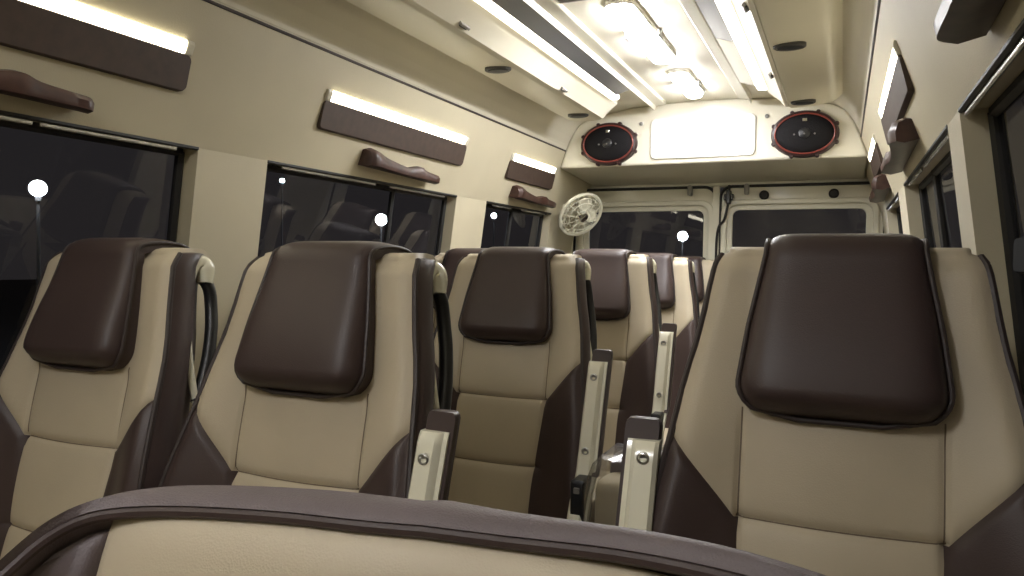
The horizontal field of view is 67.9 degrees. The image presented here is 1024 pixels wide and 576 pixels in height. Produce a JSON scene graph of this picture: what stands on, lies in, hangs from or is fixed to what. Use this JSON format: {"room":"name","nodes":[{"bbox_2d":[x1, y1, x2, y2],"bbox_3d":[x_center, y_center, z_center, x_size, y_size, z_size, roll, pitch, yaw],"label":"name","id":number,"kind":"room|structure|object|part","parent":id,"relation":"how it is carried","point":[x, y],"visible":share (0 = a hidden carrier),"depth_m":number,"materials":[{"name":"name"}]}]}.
{"room":"vehicle interior","nodes":[
{"label":"vehicle interior","id":0,"kind":"room"},
{"bbox_2d":[0,0,590,410],"bbox_3d":[-0.819,0.191,1.922,0.282,1.730,6.060,2,2,23],"label":"wall","id":1,"kind":"structure","parent":0,"point":[254,94],"depth_m":2.04,"materials":[{"name":"beige plastic"}]},
{"bbox_2d":[0,69,93,113],"bbox_3d":[-0.979,-0.392,1.332,0.069,0.076,0.520,2,2,23],"label":"handle","id":2,"kind":"object","parent":1,"relation":"attached to","point":[14,83],"visible":1,"depth_m":1.45,"materials":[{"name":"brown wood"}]},
{"bbox_2d":[0,0,194,91],"bbox_3d":[-1.046,-0.500,1.148,0.062,0.114,1.395,2,2,23],"label":"wall light","id":3,"kind":"object","parent":1,"relation":"attached to","point":[39,27],"visible":1,"depth_m":1.56,"materials":[{"name":"brown plastic"}]},
{"bbox_2d":[0,110,198,241],"bbox_3d":[-1.220,-0.041,1.098,0.142,0.617,1.860,2,2,23],"label":"window","id":4,"kind":"structure","parent":1,"relation":"in","point":[13,120],"depth_m":1.71,"materials":[{"name":"black metal"}]},
{"bbox_2d":[267,160,456,254],"bbox_3d":[-0.525,-0.085,2.692,0.142,0.617,1.160,2,2,23],"label":"window","id":5,"kind":"structure","parent":1,"relation":"in","point":[284,168],"depth_m":2.70,"materials":[{"name":"black metal"}]},
{"bbox_2d":[203,0,565,151],"bbox_3d":[-0.801,-0.663,1.553,0.009,0.009,5.440,2,2,23],"label":"trim","id":6,"kind":"structure","parent":1,"relation":"attached to","point":[207,1],"depth_m":2.29,"materials":[{"name":"grey"}]},
{"bbox_2d":[317,89,468,165],"bbox_3d":[-0.384,-0.541,2.667,0.062,0.114,0.920,2,2,23],"label":"wall light","id":7,"kind":"object","parent":1,"relation":"attached to","point":[345,115],"visible":0.81,"depth_m":2.56,"materials":[{"name":"brown plastic"}]},
{"bbox_2d":[215,0,570,148],"bbox_3d":[-0.789,-0.715,1.546,0.053,0.092,5.440,2,2,23],"label":"trim","id":8,"kind":"structure","parent":1,"relation":"attached to","point":[282,8],"depth_m":2.40,"materials":[{"name":"beige plastic"}]},
{"bbox_2d":[358,148,439,183],"bbox_3d":[-0.384,-0.429,2.698,0.069,0.076,0.460,2,2,23],"label":"handle","id":9,"kind":"object","parent":1,"relation":"attached to","point":[372,158],"visible":0.99,"depth_m":2.59,"materials":[{"name":"brown plastic"}]},
{"bbox_2d":[346,0,600,120],"bbox_3d":[-0.695,-0.802,1.328,0.220,0.123,5.120,2,2,23],"label":"trim","id":10,"kind":"structure","parent":1,"relation":"attached to","point":[400,14],"depth_m":2.47,"materials":[{"name":"beige plastic"}]},
{"bbox_2d":[485,66,510,73],"bbox_3d":[-0.050,-0.773,2.696,0.099,0.017,0.072,2,2,23],"label":"air vent","id":11,"kind":"object","parent":1,"relation":"attached to","point":[491,69],"visible":1,"depth_m":2.68,"materials":[{"name":"grey plastic"}]},
{"bbox_2d":[486,201,550,246],"bbox_3d":[-0.016,-0.116,3.861,0.142,0.617,0.850,2,2,23],"label":"window","id":12,"kind":"structure","parent":1,"relation":"in","point":[492,205],"depth_m":3.84,"materials":[{"name":"black metal"}]},
{"bbox_2d":[505,153,557,189],"bbox_3d":[0.095,-0.571,3.767,0.062,0.114,0.590,2,2,23],"label":"wall light","id":13,"kind":"object","parent":1,"relation":"attached to","point":[528,171],"visible":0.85,"depth_m":3.72,"materials":[{"name":"brown plastic"}]},
{"bbox_2d":[509,185,555,207],"bbox_3d":[0.117,-0.460,3.848,0.069,0.076,0.510,2,2,23],"label":"handle","id":14,"kind":"object","parent":1,"relation":"attached to","point":[517,192],"visible":1,"depth_m":3.72,"materials":[{"name":"brown plastic"}]},
{"bbox_2d":[568,113,588,117],"bbox_3d":[0.306,-0.796,3.511,0.099,0.017,0.072,2,2,23],"label":"air vent","id":15,"kind":"object","parent":1,"relation":"attached to","point":[572,115],"visible":1,"depth_m":3.49,"materials":[{"name":"grey plastic"}]},
{"bbox_2d":[558,193,602,235],"bbox_3d":[0.352,-0.407,4.222,0.269,0.234,0.242,2,2,23],"label":"wall fan","id":16,"kind":"object","parent":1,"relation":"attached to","point":[580,210],"visible":0.99,"depth_m":4.19,"materials":[{"name":"beige plastic"}]},
{"bbox_3d":[0.323,-0.406,4.176,0.084,0.038,0.064,0,2,-30],"label":"blade","id":17,"kind":"part","parent":16,"relation":"part of","materials":[{"name":"beige plastic"}]},
{"bbox_3d":[0.363,-0.353,4.244,0.045,0.087,0.076,2,2,23],"label":"blade","id":18,"kind":"part","parent":16,"relation":"part of","materials":[{"name":"beige plastic"}]},
{"bbox_3d":[0.369,-0.420,4.227,0.076,0.115,0.130,0,2,-27],"label":"motor","id":19,"kind":"part","parent":16,"relation":"part of","materials":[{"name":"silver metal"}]},
{"bbox_3d":[0.401,-0.458,4.173,0.078,0.087,0.041,1,2,17],"label":"blade","id":20,"kind":"part","parent":16,"relation":"part of","materials":[{"name":"beige plastic"}]},
{"bbox_3d":[0.437,-0.406,4.243,0.084,0.073,0.017,0,2,-30],"label":"blade","id":21,"kind":"part","parent":16,"relation":"part of","materials":[{"name":"beige plastic"}]},
{"bbox_2d":[581,122,637,165],"bbox_3d":[0.498,-0.745,3.929,0.300,0.222,0.063,2,2,23],"label":"speaker","id":22,"kind":"object","parent":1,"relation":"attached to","point":[605,144],"visible":1,"depth_m":3.91},
{"bbox_2d":[584,126,631,160],"bbox_3d":[0.492,-0.745,3.916,0.268,0.194,0.033,2,2,23],"label":"grille","id":23,"kind":"object","parent":22,"relation":"attached to","point":[601,143],"depth_m":3.91,"materials":[{"name":"grey plastic"}]},
{"bbox_2d":[212,0,875,149],"bbox_3d":[-0.019,-0.790,1.547,1.504,0.277,6.060,2,2,23],"label":"ceiling","id":24,"kind":"structure","parent":0,"point":[692,53],"depth_m":2.70,"materials":[{"name":"white plastic"}]},
{"bbox_2d":[405,0,618,118],"bbox_3d":[-0.539,-0.782,1.261,0.125,0.089,5.080,2,2,23],"label":"ceiling panel","id":25,"kind":"object","parent":24,"relation":"attached to","point":[493,29],"visible":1,"depth_m":2.56,"materials":[{"name":"beige plastic"}]},
{"bbox_2d":[458,21,470,30],"bbox_3d":[-0.144,-0.782,2.257,0.022,0.023,0.056,2,2,23],"label":"rocker switch","id":26,"kind":"object","parent":25,"relation":"attached to","point":[461,24],"visible":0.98,"depth_m":2.25,"materials":[{"name":"grey plastic"}]},
{"bbox_2d":[474,0,618,99],"bbox_3d":[-0.516,-0.807,1.207,0.042,0.018,4.940,2,2,23],"label":"diffuser","id":27,"kind":"object","parent":25,"relation":"attached to","point":[487,9],"depth_m":2.63,"materials":[{"name":"beige plastic"}]},
{"bbox_2d":[491,0,628,94],"bbox_3d":[-0.488,-0.824,1.134,0.064,0.042,4.930,2,2,23],"label":"trim","id":28,"kind":"structure","parent":24,"relation":"attached to","point":[522,12],"depth_m":2.63,"materials":[{"name":"grey plastic"}]},
{"bbox_2d":[555,0,592,3],"bbox_3d":[0.227,-0.881,2.234,0.264,0.017,0.184,2,2,23],"label":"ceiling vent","id":29,"kind":"object","parent":24,"relation":"in","point":[557,1],"visible":1,"depth_m":2.33,"materials":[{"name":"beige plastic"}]},
{"bbox_2d":[523,0,665,109],"bbox_3d":[-0.338,-0.852,1.324,0.061,0.054,5.400,2,2,23],"label":"trim","id":30,"kind":"structure","parent":24,"relation":"attached to","point":[557,15],"depth_m":2.78,"materials":[{"name":"beige plastic"}]},
{"bbox_2d":[604,0,675,63],"bbox_3d":[0.460,-0.880,2.656,0.128,0.037,0.700,2,2,23],"label":"recessed light","id":31,"kind":"object","parent":24,"relation":"in","point":[637,26],"visible":1,"depth_m":2.56,"materials":[{"name":"white plastic"}]},
{"bbox_2d":[667,68,704,98],"bbox_3d":[0.776,-0.899,3.369,0.120,0.037,0.460,2,2,23],"label":"recessed light","id":32,"kind":"object","parent":24,"relation":"in","point":[683,78],"visible":1,"depth_m":3.29,"materials":[{"name":"white plastic"}]},
{"bbox_2d":[694,0,733,41],"bbox_3d":[-0.131,-0.802,0.624,0.064,0.042,4.280,2,2,23],"label":"trim","id":33,"kind":"structure","parent":24,"relation":"attached to","point":[709,9],"depth_m":2.37,"materials":[{"name":"grey plastic"}]},
{"bbox_2d":[678,0,751,102],"bbox_3d":[0.037,-0.841,1.161,0.061,0.054,5.400,2,2,23],"label":"trim","id":34,"kind":"structure","parent":24,"relation":"attached to","point":[690,7],"depth_m":2.77,"materials":[{"name":"beige plastic"}]},
{"bbox_2d":[716,38,754,85],"bbox_3d":[0.861,-0.863,2.900,0.064,0.042,0.675,2,2,23],"label":"ceiling light","id":35,"kind":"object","parent":24,"relation":"attached to","point":[729,48],"depth_m":2.85,"materials":[{"name":"beige plastic"}]},
{"bbox_2d":[715,0,788,106],"bbox_3d":[0.124,-0.763,0.973,0.125,0.089,5.080,2,2,23],"label":"ceiling light","id":36,"kind":"object","parent":24,"relation":"attached to","point":[746,30],"visible":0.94,"depth_m":2.49,"materials":[{"name":"beige plastic"}]},
{"bbox_2d":[715,0,766,89],"bbox_3d":[0.077,-0.791,0.965,0.042,0.018,4.970,2,2,23],"label":"diffuser","id":37,"kind":"object","parent":36,"relation":"attached to","point":[728,9],"depth_m":2.53,"materials":[{"name":"beige plastic"}]},
{"bbox_2d":[741,2,748,12],"bbox_3d":[0.635,-0.765,2.059,0.022,0.023,0.056,2,2,23],"label":"rocker switch","id":38,"kind":"object","parent":36,"relation":"attached to","point":[745,8],"visible":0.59,"depth_m":2.05,"materials":[{"name":"grey plastic"}]},
{"bbox_2d":[571,173,867,253],"bbox_3d":[1.167,0.123,4.334,2.000,1.760,0.130,2,2,23],"label":"wall","id":39,"kind":"structure","parent":0,"point":[722,185],"depth_m":4.29,"materials":[{"name":"beige paint"}]},
{"bbox_2d":[573,185,712,259],"bbox_3d":[0.764,0.166,4.489,0.852,1.517,0.090,2,2,23],"label":"door","id":40,"kind":"structure","parent":39,"relation":"in","point":[679,198],"depth_m":4.42,"materials":[{"name":"beige paint"}]},
{"bbox_2d":[650,113,755,158],"bbox_3d":[0.939,-0.748,3.758,0.510,0.200,0.017,2,2,23],"label":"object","id":41,"kind":"object","parent":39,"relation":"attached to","point":[730,134],"visible":1,"depth_m":3.75,"materials":[{"name":"white"}]},
{"bbox_2d":[561,98,867,185],"bbox_3d":[1.063,-0.762,4.039,1.490,0.348,0.610,2,2,23],"label":"speaker panel","id":42,"kind":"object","parent":39,"relation":"attached to","point":[847,159],"depth_m":3.85,"materials":[{"name":"beige plastic"}]},
{"bbox_2d":[712,186,719,259],"bbox_3d":[1.143,0.189,4.306,0.038,1.530,0.025,2,2,23],"label":"door frame","id":43,"kind":"structure","parent":39,"relation":"attached to","point":[716,189],"depth_m":4.27,"materials":[{"name":"beige paint"}]},
{"bbox_2d":[715,181,883,257],"bbox_3d":[1.541,0.188,4.137,0.866,1.517,0.115,2,2,23],"label":"door","id":44,"kind":"structure","parent":39,"relation":"in","point":[825,195],"depth_m":4.12,"materials":[{"name":"beige paint"}]},
{"bbox_3d":[1.173,0.000,4.265,0.079,1.150,0.020,2,2,23],"label":"lock rod","id":45,"kind":"part","parent":44,"relation":"part of","materials":[{"name":"metal"}]},
{"bbox_3d":[1.541,-0.141,4.123,0.804,0.688,0.025,2,2,23],"label":"raised frame","id":46,"kind":"part","parent":44,"relation":"part of","materials":[{"name":"beige paint"}]},
{"bbox_2d":[861,0,1023,380],"bbox_3d":[0.752,0.235,1.239,0.282,1.730,6.060,2,2,23],"label":"wall","id":47,"kind":"structure","parent":0,"point":[942,75],"depth_m":1.36,"materials":[{"name":"beige plastic"}]},
{"bbox_2d":[773,41,806,50],"bbox_3d":[0.864,-0.750,2.364,0.099,0.017,0.072,2,2,23],"label":"air vent","id":48,"kind":"object","parent":47,"relation":"attached to","point":[797,45],"visible":1,"depth_m":2.35,"materials":[{"name":"grey plastic"}]},
{"bbox_2d":[754,0,842,107],"bbox_3d":[0.281,-0.775,0.904,0.220,0.123,5.120,2,2,23],"label":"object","id":49,"kind":"structure","parent":47,"relation":"attached to","point":[814,71],"depth_m":2.39,"materials":[{"name":"beige plastic"}]},
{"bbox_2d":[791,99,815,104],"bbox_3d":[1.211,-0.772,3.161,0.099,0.017,0.072,2,2,23],"label":"air vent","id":50,"kind":"object","parent":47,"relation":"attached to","point":[805,101],"visible":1,"depth_m":3.14,"materials":[{"name":"grey plastic"}]},
{"bbox_2d":[771,109,839,158],"bbox_3d":[1.367,-0.721,3.551,0.300,0.222,0.063,2,2,23],"label":"speaker","id":51,"kind":"object","parent":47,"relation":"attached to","point":[804,133],"visible":1,"depth_m":3.54},
{"bbox_2d":[776,114,833,152],"bbox_3d":[1.361,-0.720,3.538,0.268,0.194,0.033,2,2,23],"label":"grille","id":52,"kind":"object","parent":51,"relation":"attached to","point":[795,133],"depth_m":3.53,"materials":[{"name":"grey plastic"}]},
{"bbox_2d":[855,0,877,133],"bbox_3d":[0.500,-0.679,0.986,0.053,0.092,5.440,2,2,23],"label":"trim","id":53,"kind":"structure","parent":47,"relation":"attached to","point":[868,4],"depth_m":2.29,"materials":[{"name":"beige plastic"}]},
{"bbox_2d":[860,0,880,136],"bbox_3d":[0.511,-0.626,0.982,0.009,0.009,5.440,2,2,23],"label":"trim","id":54,"kind":"structure","parent":47,"relation":"attached to","point":[879,1],"depth_m":2.16,"materials":[{"name":"grey"}]},
{"bbox_2d":[867,134,882,176],"bbox_3d":[1.509,-0.531,3.136,0.062,0.114,0.620,2,2,23],"label":"wall light","id":55,"kind":"object","parent":47,"relation":"attached to","point":[875,158],"visible":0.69,"depth_m":3.04,"materials":[{"name":"brown plastic"}]},
{"bbox_3d":[1.514,-0.515,3.135,0.051,0.083,0.620,2,2,23],"label":"brown panel","id":56,"kind":"part","parent":55,"relation":"part of","materials":[{"name":"plastic"}]},
{"bbox_2d":[869,174,890,202],"bbox_3d":[1.558,-0.420,3.233,0.069,0.076,0.530,2,2,23],"label":"handle","id":57,"kind":"object","parent":47,"relation":"attached to","point":[880,185],"visible":0.98,"depth_m":3.02,"materials":[{"name":"brown wood"}]},
{"bbox_2d":[886,192,902,233],"bbox_3d":[1.638,-0.070,3.142,0.142,0.617,0.850,2,2,23],"label":"window","id":58,"kind":"structure","parent":47,"relation":"in","point":[896,197],"depth_m":3.46,"materials":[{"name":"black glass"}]},
{"bbox_3d":[1.657,-0.069,3.133,0.099,0.585,0.835,2,2,23],"label":"frame","id":59,"kind":"part","parent":58,"relation":"part of","materials":[{"name":"metal"}]},
{"bbox_2d":[877,40,913,144],"bbox_3d":[1.036,-0.502,2.050,0.062,0.114,0.830,2,2,23],"label":"wall light","id":60,"kind":"object","parent":47,"relation":"attached to","point":[898,91],"visible":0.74,"depth_m":1.87,"materials":[{"name":"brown plastic"}]},
{"bbox_2d":[880,118,919,174],"bbox_3d":[1.080,-0.390,2.137,0.069,0.076,0.600,2,2,23],"label":"handle","id":61,"kind":"object","parent":47,"relation":"attached to","point":[903,137],"visible":0.96,"depth_m":1.92,"materials":[{"name":"brown plastic"}]},
{"bbox_2d":[903,125,951,247],"bbox_3d":[1.129,-0.038,1.973,0.142,0.617,1.160,2,2,23],"label":"window","id":62,"kind":"structure","parent":47,"relation":"in","point":[933,212],"depth_m":2.11,"materials":[{"name":"black metal"}]},
{"bbox_3d":[1.148,-0.037,1.965,0.099,0.585,1.145,2,2,23],"label":"frame","id":63,"kind":"part","parent":62,"relation":"part of","materials":[{"name":"black metal"}]},
{"bbox_2d":[933,0,1005,43],"bbox_3d":[0.474,-0.352,0.744,0.069,0.076,0.560,2,2,23],"label":"handle","id":64,"kind":"object","parent":47,"relation":"attached to","point":[956,21],"visible":1,"depth_m":0.92,"materials":[{"name":"brown plastic"}]},
{"bbox_2d":[958,18,1023,394],"bbox_3d":[0.453,0.004,0.419,0.145,0.617,1.950,2,2,23],"label":"window","id":65,"kind":"structure","parent":47,"relation":"in","point":[1013,244],"depth_m":1.28,"materials":[{"name":"black metal"}]},
{"bbox_3d":[0.472,0.004,0.411,0.099,0.585,1.935,2,2,23],"label":"frame","id":66,"kind":"part","parent":65,"relation":"part of","materials":[{"name":"black metal"}]},
{"bbox_3d":[-0.026,1.106,1.656,2.000,0.060,6.160,2,2,23],"label":"floor","id":67,"kind":"structure","parent":0,"visible":0},
{"bbox_2d":[0,238,217,559],"bbox_3d":[-0.860,0.495,1.305,0.501,1.177,0.630,2,2,23],"label":"passenger seat","id":68,"kind":"object","parent":67,"relation":"on","point":[98,381],"visible":0.89,"depth_m":1.39,"materials":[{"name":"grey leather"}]},
{"bbox_2d":[158,241,460,500],"bbox_3d":[-0.375,0.515,1.093,0.537,1.177,0.630,2,2,23],"label":"passenger seat","id":69,"kind":"object","parent":67,"relation":"on","point":[320,374],"visible":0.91,"depth_m":1.19,"materials":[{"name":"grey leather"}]},
{"bbox_3d":[-0.140,0.377,1.024,0.045,0.342,0.174,2,2,23],"label":"armrest","id":70,"kind":"part","parent":69,"relation":"part of","materials":[{"name":"beige plastic"}]},
{"bbox_2d":[0,485,825,575],"bbox_3d":[-0.157,0.645,0.333,0.674,0.945,0.672,2,2,23],"label":"seat","id":71,"kind":"object","parent":67,"relation":"on","point":[187,530],"visible":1,"depth_m":0.59,"materials":[{"name":"beige leather"}]},
{"bbox_2d":[433,248,486,330],"bbox_3d":[-0.241,0.441,2.725,0.501,1.177,0.630,2,2,23],"label":"passenger seat","id":72,"kind":"object","parent":67,"relation":"on","point":[448,260],"visible":0.1,"depth_m":2.87,"materials":[{"name":"brown leather"}]},
{"bbox_3d":[-0.179,0.232,2.853,0.423,0.728,0.301,2,2,23],"label":"backrest","id":73,"kind":"part","parent":72,"relation":"part of","materials":[{"name":"brown leather"}]},
{"bbox_2d":[434,247,612,521],"bbox_3d":[-0.059,0.485,1.817,0.537,1.177,0.630,2,2,23],"label":"passenger seat","id":74,"kind":"object","parent":67,"relation":"on","point":[531,378],"visible":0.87,"depth_m":1.88,"materials":[{"name":"beige leather"}]},
{"bbox_3d":[0.175,0.347,1.747,0.045,0.342,0.174,2,2,23],"label":"armrest","id":75,"kind":"part","parent":74,"relation":"part of","materials":[{"name":"beige plastic"}]},
{"bbox_2d":[586,443,662,525],"bbox_3d":[0.267,0.713,1.567,0.207,0.768,0.231,2,2,23],"label":"seat","id":76,"kind":"object","parent":67,"relation":"on","point":[607,488],"visible":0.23,"depth_m":1.51,"materials":[{"name":"beige leather"}]},
{"bbox_2d":[595,472,620,525],"bbox_3d":[0.250,0.486,1.530,0.160,0.202,0.100,2,2,23],"label":"cushion","id":77,"kind":"object","parent":76,"relation":"on","point":[607,488],"depth_m":1.50,"materials":[{"name":"beige leather"}]},
{"bbox_2d":[610,449,661,472],"bbox_3d":[0.295,0.455,1.602,0.176,0.222,0.090,2,2,23],"label":"cushion","id":78,"kind":"object","parent":76,"relation":"on","point":[616,463],"depth_m":1.59,"materials":[{"name":"beige leather"}]},
{"bbox_2d":[573,249,676,522],"bbox_3d":[0.244,0.454,2.513,0.537,1.177,0.630,2,2,23],"label":"passenger seat","id":79,"kind":"object","parent":67,"relation":"on","point":[626,298],"visible":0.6,"depth_m":2.56,"materials":[{"name":"beige leather"}]},
{"bbox_2d":[589,470,609,522],"bbox_3d":[0.176,0.648,2.412,0.464,0.135,0.380,2,2,23],"label":"seat cushion","id":80,"kind":"object","parent":79,"relation":"on","point":[602,472],"depth_m":2.21,"materials":[{"name":"beige leather"}]},
{"bbox_3d":[0.290,0.245,2.649,0.423,0.728,0.301,2,2,23],"label":"backrest","id":81,"kind":"part","parent":79,"relation":"part of","materials":[{"name":"beige leather"}]},
{"bbox_3d":[0.479,0.316,2.443,0.045,0.342,0.174,2,2,23],"label":"armrest","id":82,"kind":"part","parent":79,"relation":"part of","materials":[{"name":"beige plastic"}]},
{"bbox_2d":[636,253,699,448],"bbox_3d":[0.546,0.437,3.205,0.537,1.177,0.630,2,2,23],"label":"passenger seat","id":83,"kind":"object","parent":67,"relation":"on","point":[676,281],"visible":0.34,"depth_m":3.26,"materials":[{"name":"beige leather"}]},
{"bbox_2d":[662,428,668,448],"bbox_3d":[0.477,0.630,3.104,0.464,0.135,0.380,2,2,23],"label":"seat cushion","id":84,"kind":"object","parent":83,"relation":"on","point":[666,429],"depth_m":2.95,"materials":[{"name":"beige leather"}]},
{"bbox_3d":[0.591,0.227,3.341,0.423,0.728,0.301,2,2,23],"label":"backrest","id":85,"kind":"part","parent":83,"relation":"part of","materials":[{"name":"beige leather"}]},
{"bbox_2d":[678,256,713,313],"bbox_3d":[0.845,0.422,3.893,0.537,1.177,0.630,2,2,23],"label":"passenger seat","id":86,"kind":"object","parent":67,"relation":"on","point":[703,266],"visible":0.15,"depth_m":3.98,"materials":[{"name":"beige leather"}]},
{"bbox_3d":[0.891,0.213,4.029,0.423,0.728,0.301,2,2,23],"label":"backrest","id":87,"kind":"part","parent":86,"relation":"part of","materials":[{"name":"beige leather"}]},
{"bbox_2d":[615,233,1023,575],"bbox_3d":[0.350,0.518,0.871,0.526,1.177,0.630,2,2,23],"label":"passenger seat","id":88,"kind":"object","parent":67,"relation":"on","point":[847,404],"visible":0.98,"depth_m":0.96,"materials":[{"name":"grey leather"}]},
{"bbox_3d":[0.151,0.382,0.989,0.045,0.342,0.174,2,2,23],"label":"armrest","id":89,"kind":"part","parent":88,"relation":"part of","materials":[{"name":"beige plastic"}]},
{"label":"outside","id":90,"kind":"structure","parent":0,"visible":0},
{"bbox_2d":[0,279,35,369],"bbox_3d":[7.358,1.417,18.655,120.000,0.100,120.000,2,2,23],"label":"ground","id":91,"kind":"structure","parent":90,"point":[16,296],"depth_m":27.38,"materials":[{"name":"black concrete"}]},
{"bbox_2d":[29,180,46,289],"bbox_3d":[-5.141,0.188,8.257,0.170,2.700,0.170,2,2,23],"label":"street lamp","id":92,"kind":"object","parent":91,"relation":"on","point":[37,188],"visible":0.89,"depth_m":8.21,"materials":[{"name":"white metal"}]},
{"bbox_3d":[-5.143,0.267,8.259,0.120,2.540,0.120,2,2,23],"label":"lamp post","id":93,"kind":"part","parent":92,"relation":"part of","materials":[{"name":"grey metal"}]},
{"bbox_3d":[-5.124,-1.077,8.215,0.170,0.170,0.170,2,2,23],"label":"lamp globe","id":94,"kind":"part","parent":92,"relation":"part of","materials":[{"name":"white glass"}]},
{"bbox_2d":[280,179,283,245],"bbox_3d":[-5.320,-0.648,17.575,0.120,3.750,0.120,2,2,23],"label":"street lamp","id":95,"kind":"object","parent":91,"relation":"on","point":[281,180],"visible":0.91,"depth_m":17.53,"materials":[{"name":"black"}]},
{"bbox_2d":[376,214,385,241],"bbox_3d":[-2.851,-0.151,16.513,0.230,2.895,0.230,2,2,23],"label":"street lamp","id":96,"kind":"object","parent":91,"relation":"on","point":[380,219],"visible":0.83,"depth_m":16.41,"materials":[{"name":"white"}]},
{"bbox_3d":[-2.832,-1.483,16.469,0.230,0.230,0.230,2,2,23],"label":"lamp globe","id":97,"kind":"part","parent":96,"relation":"part of","materials":[{"name":"white glass"}]},
{"bbox_3d":[-2.852,-0.041,16.517,0.120,2.675,0.120,2,2,23],"label":"lamp post","id":98,"kind":"part","parent":96,"relation":"part of","materials":[{"name":"grey metal"}]},
{"bbox_2d":[492,213,495,246],"bbox_3d":[-0.544,-0.509,22.045,0.140,3.310,0.140,2,2,23],"label":"street lamp","id":99,"kind":"object","parent":91,"relation":"on","point":[493,214],"visible":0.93,"depth_m":21.99,"materials":[{"name":"white"}]},
{"bbox_3d":[-0.545,-0.444,22.047,0.120,3.180,0.120,2,2,23],"label":"lamp post","id":100,"kind":"part","parent":99,"relation":"part of","materials":[{"name":"black metal"}]},
{"bbox_2d":[678,232,686,255],"bbox_3d":[4.439,-0.095,19.886,0.240,2.760,0.240,2,2,23],"label":"street lamp","id":101,"kind":"object","parent":91,"relation":"on","point":[682,236],"visible":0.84,"depth_m":19.77,"materials":[{"name":"white"}]},
{"bbox_3d":[4.457,-1.354,19.844,0.240,0.240,0.240,2,2,23],"label":"lamp globe","id":102,"kind":"part","parent":101,"relation":"part of","materials":[{"name":"white glass"}]}
]}

